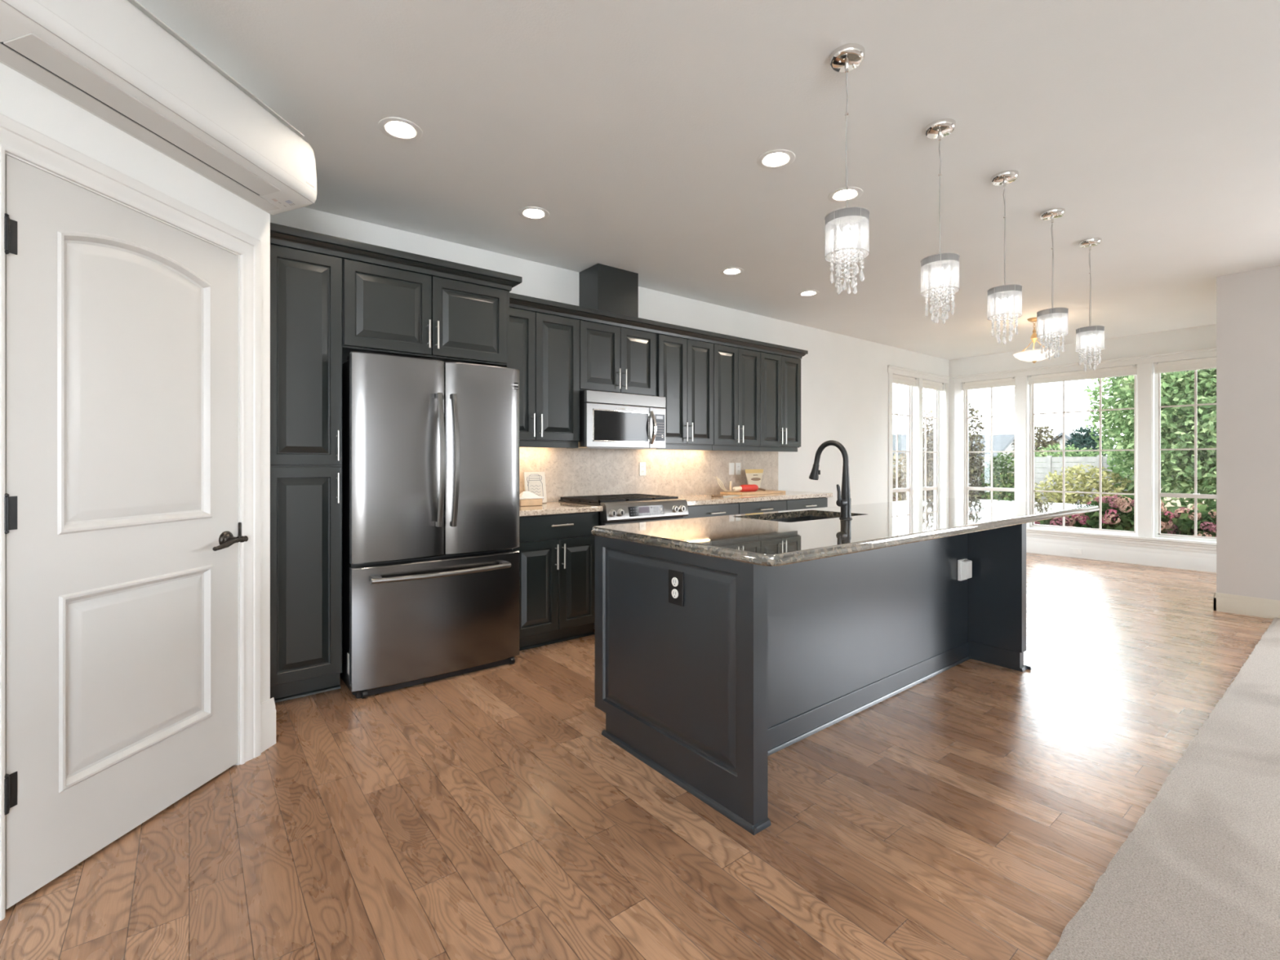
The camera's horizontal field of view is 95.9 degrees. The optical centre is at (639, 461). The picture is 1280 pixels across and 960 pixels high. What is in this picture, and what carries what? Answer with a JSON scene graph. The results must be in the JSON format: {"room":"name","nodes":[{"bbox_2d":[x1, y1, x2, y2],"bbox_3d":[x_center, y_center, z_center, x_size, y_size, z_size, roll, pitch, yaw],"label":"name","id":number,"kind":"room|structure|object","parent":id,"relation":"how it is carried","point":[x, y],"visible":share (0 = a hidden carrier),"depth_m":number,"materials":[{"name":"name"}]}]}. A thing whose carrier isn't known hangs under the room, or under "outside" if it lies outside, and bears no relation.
{"room":"kitchen","nodes":[
{"label":"kitchen","id":0,"kind":"room"},
{"bbox_2d":[0,62,270,703],"bbox_3d":[-1.749,-0.151,1.862,0.120,2.763,1.321,0,0,7],"label":"wall","id":1,"kind":"structure","parent":0,"point":[23,100],"depth_m":2.06,"materials":[{"name":"white paint"}]},
{"bbox_2d":[4,155,248,909],"bbox_3d":[-1.659,0.191,1.948,0.108,2.054,0.796,0,0,7],"label":"door","id":2,"kind":"structure","parent":1,"relation":"in","point":[122,529],"depth_m":1.84,"materials":[{"name":"white paint"}]},
{"bbox_2d":[0,112,261,920],"bbox_3d":[-1.689,0.148,1.956,0.076,2.163,0.972,0,0,7],"label":"trim","id":3,"kind":"structure","parent":1,"relation":"attached to","point":[19,141],"depth_m":2.31,"materials":[{"name":"white paint"}]},
{"bbox_2d":[0,0,317,215],"bbox_3d":[-1.567,-1.229,1.946,0.220,0.303,1.141,0,0,7],"label":"air conditioner","id":4,"kind":"object","parent":1,"relation":"attached to","point":[117,61],"visible":1,"depth_m":1.82,"materials":[{"name":"white plastic"}]},
{"bbox_2d":[261,697,275,752],"bbox_3d":[-1.604,1.130,2.482,0.016,0.200,0.087,0,0,7],"label":"baseboard","id":5,"kind":"structure","parent":1,"relation":"attached to","point":[268,707],"depth_m":2.48,"materials":[{"name":"white paint"}]},
{"bbox_2d":[519,498,542,506],"bbox_3d":[-0.790,0.283,4.077,0.172,0.049,0.110,0,0,-38],"label":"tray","id":6,"kind":"object","parent":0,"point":[522,502],"depth_m":4.03,"materials":[{"name":"brown wood"}]},
{"bbox_2d":[270,207,949,506],"bbox_3d":[-0.367,-0.151,4.858,12.600,2.763,0.150,0,0,-38],"label":"wall","id":7,"kind":"structure","parent":0,"point":[844,379],"depth_m":6.59,"materials":[{"name":"white paint"}]},
{"bbox_2d":[342,258,509,368],"bbox_3d":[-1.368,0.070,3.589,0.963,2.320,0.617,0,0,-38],"label":"upper cabinet","id":8,"kind":"object","parent":7,"relation":"attached to","point":[385,310],"visible":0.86,"depth_m":3.34,"materials":[{"name":"black paint"}]},
{"bbox_2d":[270,222,808,359],"bbox_3d":[-0.178,-1.116,4.509,4.698,0.120,0.631,0,0,-38],"label":"crown molding","id":9,"kind":"structure","parent":8,"relation":"attached to","point":[281,235],"depth_m":3.54,"materials":[{"name":"black paint"}]},
{"bbox_2d":[579,263,638,317],"bbox_3d":[-0.253,-1.336,4.677,0.394,0.392,0.274,0,0,-38],"label":"duct cover","id":10,"kind":"object","parent":9,"relation":"on","point":[603,287],"visible":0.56,"depth_m":4.56,"materials":[{"name":"black paint"}]},
{"bbox_2d":[509,307,579,448],"bbox_3d":[-0.799,-0.580,4.185,0.664,0.951,0.377,0,0,-38],"label":"upper cabinet","id":11,"kind":"object","parent":7,"relation":"attached to","point":[544,348],"visible":0.72,"depth_m":4.10,"materials":[{"name":"black paint"}]},
{"bbox_2d":[579,320,657,395],"bbox_3d":[-0.237,-0.795,4.623,0.754,0.519,0.377,0,0,-38],"label":"upper cabinet","id":12,"kind":"object","parent":7,"relation":"attached to","point":[615,359],"visible":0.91,"depth_m":4.48,"materials":[{"name":"black paint"}]},
{"bbox_2d":[570,390,666,449],"bbox_3d":[-0.197,-0.317,4.585,0.760,0.421,0.462,0,0,-38],"label":"microwave","id":13,"kind":"object","parent":12,"relation":"attached to","point":[607,420],"visible":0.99,"depth_m":4.41,"materials":[{"name":"silver metal"}]},
{"bbox_2d":[519,447,777,502],"bbox_3d":[0.153,0.081,5.161,3.367,0.454,0.011,0,0,-38],"label":"backsplash","id":14,"kind":"structure","parent":7,"relation":"attached to","point":[568,472],"depth_m":5.04,"materials":[{"name":"stone"}]},
{"bbox_2d":[639,462,645,475],"bbox_3d":[0.024,0.062,5.048,0.072,0.118,0.008,0,0,-38],"label":"wall outlet","id":15,"kind":"object","parent":14,"relation":"attached to","point":[642,464],"visible":1,"depth_m":5.04,"materials":[{"name":"white plastic"}]},
{"bbox_2d":[728,462,734,475],"bbox_3d":[0.912,0.068,5.741,0.075,0.118,0.009,0,0,-38],"label":"light switch","id":16,"kind":"object","parent":14,"relation":"attached to","point":[731,465],"visible":1,"depth_m":5.74,"materials":[{"name":"white plastic"}]},
{"bbox_2d":[735,462,740,474],"bbox_3d":[0.987,0.068,5.800,0.075,0.118,0.008,0,0,-38],"label":"wall outlet","id":17,"kind":"object","parent":14,"relation":"attached to","point":[737,464],"visible":1,"depth_m":5.79,"materials":[{"name":"white plastic"}]},
{"bbox_2d":[655,333,713,450],"bbox_3d":[0.313,-0.580,5.053,0.637,0.951,0.377,0,0,-38],"label":"upper cabinet","id":18,"kind":"object","parent":7,"relation":"attached to","point":[685,366],"visible":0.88,"depth_m":4.93,"materials":[{"name":"black paint"}]},
{"bbox_2d":[711,343,759,451],"bbox_3d":[0.813,-0.580,5.444,0.626,0.951,0.377,0,0,-38],"label":"upper cabinet","id":19,"kind":"object","parent":7,"relation":"attached to","point":[736,371],"visible":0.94,"depth_m":5.31,"materials":[{"name":"black paint"}]},
{"bbox_2d":[758,351,800,452],"bbox_3d":[1.310,-0.580,5.832,0.628,0.951,0.377,0,0,-38],"label":"upper cabinet","id":20,"kind":"object","parent":7,"relation":"attached to","point":[780,375],"visible":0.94,"depth_m":5.70,"materials":[{"name":"black paint"}]},
{"bbox_2d":[893,383,911,501],"bbox_3d":[3.549,-0.140,7.967,0.700,2.070,0.067,0,0,-38],"label":"window","id":21,"kind":"structure","parent":7,"relation":"in","point":[908,489],"depth_m":8.15,"materials":[{"name":"white paint"}]},
{"bbox_2d":[893,377,915,385],"bbox_3d":[3.599,-1.101,7.903,0.688,0.047,0.014,0,0,-38],"label":"shade","id":22,"kind":"object","parent":7,"relation":"attached to","point":[905,381],"depth_m":7.92,"materials":[{"name":"white fabric"}]},
{"bbox_2d":[893,374,917,386],"bbox_3d":[3.604,-1.117,7.896,0.688,0.114,0.048,0,0,-38],"label":"roller blind","id":23,"kind":"object","parent":7,"relation":"attached to","point":[900,380],"visible":0.77,"depth_m":7.91,"materials":[{"name":"white fabric"}]},
{"bbox_2d":[887,364,950,502],"bbox_3d":[3.948,-0.129,8.097,1.730,2.288,0.055,0,0,-38],"label":"trim","id":24,"kind":"structure","parent":7,"relation":"attached to","point":[891,370],"depth_m":8.09,"materials":[{"name":"white paint"}]},
{"bbox_2d":[923,388,938,498],"bbox_3d":[4.191,-0.140,8.468,0.690,2.070,0.067,0,0,-38],"label":"window","id":25,"kind":"structure","parent":7,"relation":"in","point":[935,487],"depth_m":8.64,"materials":[{"name":"white paint"}]},
{"bbox_2d":[923,383,942,389],"bbox_3d":[4.241,-1.101,8.405,0.678,0.047,0.014,0,0,-38],"label":"shade","id":26,"kind":"object","parent":7,"relation":"attached to","point":[931,386],"depth_m":8.43,"materials":[{"name":"white fabric"}]},
{"bbox_2d":[923,379,943,391],"bbox_3d":[4.247,-1.117,8.398,0.678,0.114,0.048,0,0,-38],"label":"roller blind","id":27,"kind":"object","parent":7,"relation":"attached to","point":[926,384],"visible":0.71,"depth_m":8.41,"materials":[{"name":"white fabric"}]},
{"bbox_2d":[0,552,1272,959],"bbox_3d":[2.486,1.260,1.325,12.750,0.060,9.230,0,0,-38],"label":"floor","id":28,"kind":"structure","parent":0,"point":[971,811],"depth_m":1.97,"materials":[{"name":"brown wood"}]},
{"bbox_2d":[270,244,342,702],"bbox_3d":[-1.891,0.070,3.180,0.361,2.320,0.617,0,0,-38],"label":"pantry cabinet","id":29,"kind":"object","parent":28,"relation":"on","point":[306,286],"visible":0.84,"depth_m":2.98,"materials":[{"name":"black paint"}]},
{"bbox_2d":[340,351,519,698],"bbox_3d":[-1.287,0.330,3.487,0.942,1.800,0.809,0,0,-38],"label":"refrigerator","id":30,"kind":"object","parent":28,"relation":"on","point":[430,447],"visible":0.98,"depth_m":3.18,"materials":[{"name":"silver metal"}]},
{"bbox_2d":[512,511,598,650],"bbox_3d":[-0.717,0.788,4.081,0.665,0.884,0.642,0,0,-38],"label":"base cabinet","id":31,"kind":"object","parent":28,"relation":"on","point":[557,552],"visible":0.73,"depth_m":3.85,"materials":[{"name":"black paint"}]},
{"bbox_2d":[519,501,603,516],"bbox_3d":[-0.713,0.327,4.077,0.668,0.037,0.630,0,0,-38],"label":"countertop","id":32,"kind":"structure","parent":31,"relation":"on","point":[553,507],"depth_m":3.91,"materials":[{"name":"beige stone"}]},
{"bbox_2d":[519,491,544,506],"bbox_3d":[-0.788,0.257,4.079,0.194,0.101,0.120,0,0,-38],"label":"butter dish","id":33,"kind":"object","parent":32,"relation":"on","point":[526,498],"visible":0.8,"depth_m":4.04,"materials":[{"name":"brown wood"}]},
{"bbox_2d":[523,471,546,502],"bbox_3d":[-0.780,0.191,4.298,0.170,0.232,0.055,0,0,-38],"label":"sign","id":34,"kind":"object","parent":32,"relation":"on","point":[534,482],"visible":0.8,"depth_m":4.30,"materials":[{"name":"grey"}]},
{"bbox_2d":[558,493,688,625],"bbox_3d":[-0.124,0.751,4.494,0.776,0.957,0.693,0,0,-38],"label":"range","id":35,"kind":"object","parent":28,"relation":"on","point":[622,508],"visible":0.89,"depth_m":4.27,"materials":[{"name":"silver metal"}]},
{"bbox_2d":[558,499,599,505],"bbox_3d":[-0.157,0.302,4.537,0.776,0.012,0.575,0,0,-38],"label":"cooktop","id":36,"kind":"object","parent":35,"relation":"in","point":[593,502],"depth_m":4.25,"materials":[{"name":"black metal"}]},
{"bbox_2d":[681,502,738,518],"bbox_3d":[0.417,0.788,4.966,0.655,0.884,0.642,0,0,-38],"label":"base cabinet","id":37,"kind":"object","parent":28,"relation":"on","point":[731,508],"visible":0.15,"depth_m":4.74,"materials":[{"name":"black paint"}]},
{"bbox_2d":[737,499,786,514],"bbox_3d":[0.931,0.788,5.367,0.643,0.884,0.642,0,0,-38],"label":"base cabinet","id":38,"kind":"object","parent":28,"relation":"on","point":[770,505],"visible":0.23,"depth_m":5.13,"materials":[{"name":"black paint"}]},
{"bbox_2d":[785,497,827,510],"bbox_3d":[1.439,0.788,5.764,0.641,0.884,0.642,0,0,-38],"label":"base cabinet","id":39,"kind":"object","parent":28,"relation":"on","point":[821,502],"visible":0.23,"depth_m":5.52,"materials":[{"name":"black paint"}]},
{"bbox_2d":[670,490,832,506],"bbox_3d":[0.937,0.327,5.373,1.981,0.037,0.641,0,0,-38],"label":"countertop","id":40,"kind":"structure","parent":39,"relation":"on","point":[706,499],"depth_m":5.12,"materials":[{"name":"beige stone"}]},
{"bbox_2d":[720,489,785,495],"bbox_3d":[1.107,0.297,5.635,0.640,0.022,0.280,0,0,-38],"label":"cutting board","id":41,"kind":"object","parent":40,"relation":"on","point":[766,491],"visible":0.87,"depth_m":5.53,"materials":[{"name":"brown wood"}]},
{"bbox_2d":[732,484,765,492],"bbox_3d":[1.054,0.252,5.568,0.440,0.068,0.068,0,0,-38],"label":"tool","id":42,"kind":"object","parent":41,"relation":"on","point":[753,487],"visible":1,"depth_m":5.51,"materials":[{"name":"red plastic"}]},
{"bbox_2d":[745,469,763,490],"bbox_3d":[1.148,0.179,5.793,0.276,0.212,0.056,0,0,-38],"label":"bag","id":43,"kind":"object","parent":41,"relation":"on","point":[753,476],"visible":0.89,"depth_m":5.77,"materials":[{"name":"beige paper"}]},
{"bbox_2d":[595,523,1031,835],"bbox_3d":[1.038,0.784,3.056,2.466,0.892,1.004,0,0,-38],"label":"kitchen island","id":44,"kind":"object","parent":28,"relation":"on","point":[708,668],"visible":0.87,"depth_m":2.52,"materials":[{"name":"black paint"}]},
{"bbox_2d":[671,577,678,586],"bbox_3d":[0.135,0.463,2.227,0.004,0.035,0.035,0,0,-38],"label":"socket","id":45,"kind":"object","parent":44,"relation":"attached to","point":[674,580],"depth_m":2.22,"materials":[{"name":"white plastic"}]},
{"bbox_2d":[671,589,678,598],"bbox_3d":[0.135,0.507,2.227,0.004,0.035,0.035,0,0,-38],"label":"socket","id":46,"kind":"object","parent":44,"relation":"attached to","point":[674,592],"depth_m":2.22,"materials":[{"name":"white plastic"}]},
{"bbox_2d":[668,568,684,606],"bbox_3d":[0.139,0.485,2.230,0.007,0.132,0.086,0,0,-38],"label":"outlet","id":47,"kind":"object","parent":44,"relation":"attached to","point":[676,576],"depth_m":2.22,"materials":[{"name":"black plastic"}]},
{"bbox_2d":[591,497,1099,566],"bbox_3d":[1.485,0.319,3.358,3.550,0.037,1.083,0,0,-38],"label":"island countertop","id":48,"kind":"structure","parent":44,"relation":"on","point":[748,538],"depth_m":2.63,"materials":[{"name":"grey stone"}]},
{"bbox_2d":[768,515,834,522],"bbox_3d":[0.908,0.444,3.239,0.751,0.212,0.416,0,0,-38],"label":"sink","id":49,"kind":"object","parent":48,"relation":"in","point":[806,517],"visible":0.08,"depth_m":3.54,"materials":[{"name":"black metal"}]},
{"bbox_2d":[808,440,852,519],"bbox_3d":[1.016,0.091,3.119,0.102,0.418,0.257,0,0,-38],"label":"faucet","id":50,"kind":"object","parent":48,"relation":"on","point":[844,500],"visible":1,"depth_m":3.04,"materials":[{"name":"black metal"}]},
{"bbox_2d":[957,558,972,581],"bbox_3d":[1.992,0.661,3.536,0.092,0.127,0.052,0,0,-38],"label":"outlet cover","id":51,"kind":"object","parent":44,"relation":"attached to","point":[964,566],"visible":1,"depth_m":3.51,"materials":[{"name":"white plastic"}]},
{"bbox_2d":[1046,617,1279,959],"bbox_3d":[2.637,1.222,-0.790,10.184,0.015,5.509,0,0,-38],"label":"carpet","id":52,"kind":"object","parent":28,"relation":"on","point":[1197,877],"visible":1,"depth_m":1.78,"materials":[{"name":"beige carpet"}]},
{"bbox_2d":[136,0,1279,359],"bbox_3d":[2.497,-1.608,1.271,12.800,0.150,9.330,0,0,-38],"label":"ceiling","id":53,"kind":"structure","parent":0,"point":[641,128],"depth_m":2.71,"materials":[{"name":"white paint"}]},
{"bbox_2d":[377,117,422,141],"bbox_3d":[-1.103,-1.556,2.661,0.190,0.055,0.190,0,0,-38],"label":"recessed light","id":54,"kind":"object","parent":53,"relation":"in","point":[406,130],"visible":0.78,"depth_m":2.69,"materials":[{"name":"white plastic"}]},
{"bbox_2d":[518,206,549,220],"bbox_3d":[-0.654,-1.556,3.559,0.190,0.055,0.190,0,0,-38],"label":"recessed light","id":55,"kind":"object","parent":53,"relation":"in","point":[534,213],"visible":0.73,"depth_m":3.60,"materials":[{"name":"beige"}]},
{"bbox_2d":[720,267,743,275],"bbox_3d":[0.740,-1.556,4.642,0.190,0.055,0.190,0,0,-38],"label":"recessed light","id":56,"kind":"object","parent":53,"relation":"in","point":[728,271],"visible":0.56,"depth_m":4.68,"materials":[{"name":"beige"}]},
{"bbox_2d":[756,149,795,168],"bbox_3d":[0.689,-1.556,2.924,0.190,0.055,0.190,0,0,-38],"label":"recessed light","id":57,"kind":"object","parent":53,"relation":"in","point":[775,158],"visible":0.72,"depth_m":2.96,"materials":[{"name":"beige"}]},
{"bbox_2d":[797,290,819,296],"bbox_3d":[1.532,-1.556,5.247,0.190,0.055,0.190,0,0,-38],"label":"recessed light","id":58,"kind":"object","parent":53,"relation":"in","point":[806,293],"visible":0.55,"depth_m":5.29,"materials":[{"name":"beige"}]},
{"bbox_2d":[827,186,862,202],"bbox_3d":[1.177,-1.556,3.310,0.190,0.055,0.190,0,0,-38],"label":"recessed light","id":59,"kind":"object","parent":53,"relation":"in","point":[838,195],"visible":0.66,"depth_m":3.34,"materials":[{"name":"beige"}]},
{"bbox_2d":[824,43,869,294],"bbox_3d":[0.780,-1.082,2.177,0.160,0.900,0.160,0,0,-6],"label":"crystal pendant","id":60,"kind":"object","parent":53,"relation":"hanging from","point":[846,58],"visible":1,"depth_m":2.15,"materials":[{"name":"clear glass"}]},
{"bbox_2d":[843,215,850,228],"bbox_3d":[0.780,-0.904,2.177,0.028,0.043,0.028,0,0,-38],"label":"bulb","id":61,"kind":"object","parent":60,"relation":"attached to","point":[844,217],"depth_m":2.17,"materials":[{"name":"white glass"}]},
{"bbox_2d":[920,118,959,324],"bbox_3d":[1.370,-1.082,2.638,0.160,0.900,0.160,0,0,-26],"label":"crystal pendant","id":62,"kind":"object","parent":53,"relation":"hanging from","point":[939,129],"visible":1,"depth_m":2.62,"materials":[{"name":"white"}]},
{"bbox_2d":[936,260,943,269],"bbox_3d":[1.370,-0.904,2.638,0.028,0.043,0.028,0,0,23],"label":"bulb","id":63,"kind":"object","parent":62,"relation":"attached to","point":[937,262],"depth_m":2.63,"materials":[{"name":"white glass"}]},
{"bbox_2d":[986,169,1022,345],"bbox_3d":[1.952,-1.082,3.092,0.160,0.900,0.160,0,0,8],"label":"crystal pendant","id":64,"kind":"object","parent":53,"relation":"hanging from","point":[1006,177],"visible":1,"depth_m":3.07,"materials":[{"name":"white"}]},
{"bbox_2d":[1013,317,1054,363],"bbox_3d":[4.215,-1.292,6.171,0.380,0.479,0.380,0,0,-38],"label":"pendant","id":65,"kind":"object","parent":53,"relation":"hanging from","point":[1033,356],"visible":0.94,"depth_m":6.12,"materials":[{"name":"white glass"}]},
{"bbox_2d":[1036,208,1068,359],"bbox_3d":[2.531,-1.082,3.544,0.160,0.900,0.160,0,0,7],"label":"crystal pendant","id":66,"kind":"object","parent":53,"relation":"hanging from","point":[1051,215],"visible":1,"depth_m":3.53,"materials":[{"name":"white"}]},
{"bbox_2d":[1075,237,1104,371],"bbox_3d":[3.121,-1.082,4.005,0.160,0.900,0.160,0,0,41],"label":"crystal pendant","id":67,"kind":"object","parent":53,"relation":"hanging from","point":[1090,242],"visible":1,"depth_m":3.99,"materials":[{"name":"white"}]},
{"bbox_2d":[949,324,1216,554],"bbox_3d":[5.673,-0.151,7.480,0.150,2.763,3.450,0,0,-38],"label":"window frame","id":68,"kind":"structure","parent":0,"point":[1203,336],"depth_m":7.20,"materials":[{"name":"white paint"}]},
{"bbox_2d":[964,386,1015,501],"bbox_3d":[5.061,-0.140,8.331,0.067,2.070,0.705,0,0,-38],"label":"window","id":69,"kind":"structure","parent":68,"relation":"in","point":[966,487],"depth_m":8.46,"materials":[{"name":"white paint"}]},
{"bbox_2d":[962,377,1015,390],"bbox_3d":[4.990,-1.117,8.276,0.048,0.114,0.693,0,0,-38],"label":"roller blind","id":70,"kind":"object","parent":69,"relation":"attached to","point":[1006,382],"visible":1,"depth_m":8.26,"materials":[{"name":"white fabric"}]},
{"bbox_2d":[962,381,1015,389],"bbox_3d":[4.997,-1.101,8.281,0.014,0.047,0.693,0,0,-38],"label":"shade","id":71,"kind":"object","parent":69,"relation":"attached to","point":[981,384],"depth_m":8.29,"materials":[{"name":"white fabric"}]},
{"bbox_2d":[954,363,1151,537],"bbox_3d":[5.634,-0.140,7.399,0.012,2.070,3.070,0,0,-38],"label":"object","id":72,"kind":"structure","parent":68,"relation":"attached to","point":[1144,371],"depth_m":6.93,"materials":[{"name":"white paint"}]},
{"bbox_2d":[1070,547,1082,555],"bbox_3d":[5.601,1.149,7.418,0.008,0.074,0.130,0,0,-38],"label":"wall outlet","id":73,"kind":"object","parent":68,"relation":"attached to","point":[1073,551],"visible":1,"depth_m":7.41,"materials":[{"name":"white plastic"}]},
{"bbox_2d":[1029,374,1137,535],"bbox_3d":[5.723,-0.140,7.484,0.064,2.070,1.155,0,0,-38],"label":"window","id":74,"kind":"structure","parent":68,"relation":"in","point":[1032,413],"depth_m":7.46,"materials":[{"name":"white paint"}]},
{"bbox_2d":[1028,364,1137,384],"bbox_3d":[5.651,-1.115,7.428,0.048,0.120,1.143,0,0,-38],"label":"roller blind","id":75,"kind":"object","parent":74,"relation":"attached to","point":[1125,371],"visible":1,"depth_m":7.39,"materials":[{"name":"white fabric"}]},
{"bbox_2d":[951,346,1216,383],"bbox_3d":[5.622,-1.224,7.396,0.034,0.098,3.100,0,0,-38],"label":"trim","id":76,"kind":"structure","parent":68,"relation":"attached to","point":[1208,352],"depth_m":7.24,"materials":[{"name":"white paint"}]},
{"bbox_2d":[1026,537,1216,573],"bbox_3d":[5.617,1.130,7.417,0.016,0.200,3.180,0,0,-38],"label":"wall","id":77,"kind":"structure","parent":68,"relation":"attached to","point":[1133,555],"depth_m":7.01,"materials":[{"name":"white paint"}]},
{"bbox_2d":[1026,527,1216,553],"bbox_3d":[5.614,0.955,7.390,0.055,0.120,3.100,0,0,-38],"label":"trim","id":78,"kind":"structure","parent":68,"relation":"attached to","point":[1149,542],"depth_m":7.01,"materials":[{"name":"white paint"}]},
{"bbox_2d":[1154,356,1216,373],"bbox_3d":[6.321,-1.112,6.571,0.048,0.124,0.708,0,0,-38],"label":"roller blind","id":79,"kind":"object","parent":68,"relation":"attached to","point":[1206,362],"visible":0.59,"depth_m":6.63,"materials":[{"name":"white fabric"}]},
{"bbox_2d":[1154,360,1216,372],"bbox_3d":[6.328,-1.097,6.577,0.014,0.057,0.708,0,0,-38],"label":"shade","id":80,"kind":"object","parent":68,"relation":"attached to","point":[1187,365],"depth_m":6.64,"materials":[{"name":"white fabric"}]},
{"bbox_2d":[1155,369,1216,542],"bbox_3d":[6.391,-0.140,6.626,0.067,2.070,0.720,0,0,-38],"label":"window","id":81,"kind":"structure","parent":68,"relation":"in","point":[1158,495],"depth_m":6.83,"materials":[{"name":"white paint"}]},
{"bbox_2d":[1216,265,1279,600],"bbox_3d":[6.623,-0.151,2.526,0.150,2.763,5.830,0,0,-38],"label":"wall partition","id":82,"kind":"structure","parent":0,"point":[1248,302],"depth_m":4.63,"materials":[{"name":"beige paint"}]},
{"bbox_2d":[1213,591,1279,619],"bbox_3d":[6.612,1.155,2.527,0.166,0.150,5.846,0,0,-38],"label":"baseboard","id":83,"kind":"structure","parent":82,"relation":"attached to","point":[1224,602],"depth_m":4.63,"materials":[{"name":"beige paint"}]},
{"label":"outside","id":84,"kind":"structure","parent":0,"visible":0},
{"bbox_2d":[897,484,1215,510],"bbox_3d":[31.045,1.350,49.611,130.000,0.001,120.000,0,0,-38],"label":"ground","id":85,"kind":"structure","parent":84,"point":[1177,501],"depth_m":19.27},
{"bbox_2d":[893,432,932,457],"bbox_3d":[20.874,-0.470,48.013,6.700,3.640,6.700,0,0,-38],"label":"house","id":86,"kind":"structure","parent":85,"relation":"on","point":[902,438],"depth_m":45.55,"materials":[{"name":"white"}]},
{"bbox_2d":[893,453,933,502],"bbox_3d":[8.134,0.534,19.175,2.458,1.714,4.023,0,0,-38],"label":"bush","id":87,"kind":"object","parent":85,"relation":"on","point":[900,484],"visible":0.02,"depth_m":18.50,"materials":[{"name":"green plant"}]},
{"bbox_2d":[901,408,933,501],"bbox_3d":[6.092,0.121,12.343,0.981,2.492,0.972,0,0,-6],"label":"shrub","id":88,"kind":"object","parent":85,"relation":"on","point":[930,457],"visible":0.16,"depth_m":12.18,"materials":[{"name":"green plant"}]},
{"bbox_2d":[968,400,988,499],"bbox_3d":[6.451,0.053,11.567,0.964,2.602,0.922,0,0,-38],"label":"shrub","id":89,"kind":"object","parent":85,"relation":"on","point":[975,464],"visible":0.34,"depth_m":11.32,"materials":[{"name":"green plant"}]},
{"bbox_2d":[968,433,1014,467],"bbox_3d":[25.428,-0.320,42.181,6.700,3.340,3.700,0,0,-38],"label":"house","id":90,"kind":"structure","parent":85,"relation":"on","point":[1001,442],"depth_m":40.52,"materials":[{"name":"white"}]},
{"bbox_2d":[978,452,1014,501],"bbox_3d":[6.957,0.576,11.080,0.918,1.589,0.834,0,0,-38],"label":"round shrub","id":91,"kind":"object","parent":85,"relation":"on","point":[1006,473],"visible":0.47,"depth_m":10.95,"materials":[{"name":"green plant"}]},
{"bbox_2d":[974,473,1042,502],"bbox_3d":[10.486,0.827,16.486,1.564,1.112,1.691,0,0,-38],"label":"bush","id":92,"kind":"object","parent":85,"relation":"on","point":[1036,499],"visible":0.05,"depth_m":16.13,"materials":[{"name":"green plant"}]},
{"bbox_2d":[893,455,1133,504],"bbox_3d":[10.273,0.580,19.375,0.100,1.540,10.800,0,0,-38],"label":"fence","id":93,"kind":"object","parent":85,"relation":"on","point":[1048,464],"visible":0.1,"depth_m":16.92,"materials":[{"name":"white wood"}]},
{"bbox_2d":[1009,422,1061,473],"bbox_3d":[13.996,-0.030,20.425,1.670,2.768,1.510,0,0,-38],"label":"tree","id":94,"kind":"object","parent":85,"relation":"on","point":[1039,442],"visible":0.24,"depth_m":20.03,"materials":[{"name":"green plant"}]},
{"bbox_2d":[1034,513,1092,528],"bbox_3d":[6.203,1.038,8.543,1.054,0.703,0.974,0,0,-38],"label":"hydrangea","id":95,"kind":"object","parent":85,"relation":"on","point":[1072,520],"visible":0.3,"depth_m":8.26,"materials":[{"name":"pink plant"}]},
{"bbox_2d":[1034,443,1106,474],"bbox_3d":[13.090,0.381,17.696,1.365,1.949,2.349,0,0,-38],"label":"bush","id":96,"kind":"object","parent":85,"relation":"on","point":[1071,454],"visible":0.16,"depth_m":17.57,"materials":[{"name":"green plant"}]},
{"bbox_2d":[1040,431,1116,468],"bbox_3d":[30.623,-0.320,40.401,6.700,3.340,4.900,0,0,-38],"label":"house","id":97,"kind":"structure","parent":85,"relation":"on","point":[1060,434],"depth_m":38.58,"materials":[{"name":"white"}]},
{"bbox_2d":[1035,462,1132,505],"bbox_3d":[11.319,0.706,14.753,1.790,1.369,2.056,0,0,-38],"label":"bush","id":98,"kind":"object","parent":85,"relation":"on","point":[1051,496],"visible":0.59,"depth_m":14.53,"materials":[{"name":"green plant"}]},
{"bbox_2d":[1065,425,1114,491],"bbox_3d":[18.971,-0.117,24.458,2.107,2.935,1.737,0,0,-38],"label":"tree","id":99,"kind":"object","parent":85,"relation":"on","point":[1082,441],"visible":0.41,"depth_m":24.17,"materials":[{"name":"green plant"}]},
{"bbox_2d":[1077,494,1181,534],"bbox_3d":[6.761,0.913,8.017,1.157,0.961,1.079,0,0,-38],"label":"hydrangea","id":100,"kind":"object","parent":85,"relation":"on","point":[1119,516],"visible":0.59,"depth_m":7.79,"materials":[{"name":"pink plant"}]},
{"bbox_2d":[1083,368,1216,515],"bbox_3d":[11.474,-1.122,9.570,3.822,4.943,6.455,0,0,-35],"label":"leafy tree","id":101,"kind":"object","parent":85,"relation":"on","point":[1180,423],"visible":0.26,"depth_m":10.35,"materials":[{"name":"green plant"}]},
{"bbox_2d":[1163,502,1216,537],"bbox_3d":[7.336,0.958,7.335,1.131,0.871,1.060,0,0,-38],"label":"hydrangea","id":102,"kind":"object","parent":85,"relation":"on","point":[1184,522],"visible":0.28,"depth_m":7.31,"materials":[{"name":"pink plant"}]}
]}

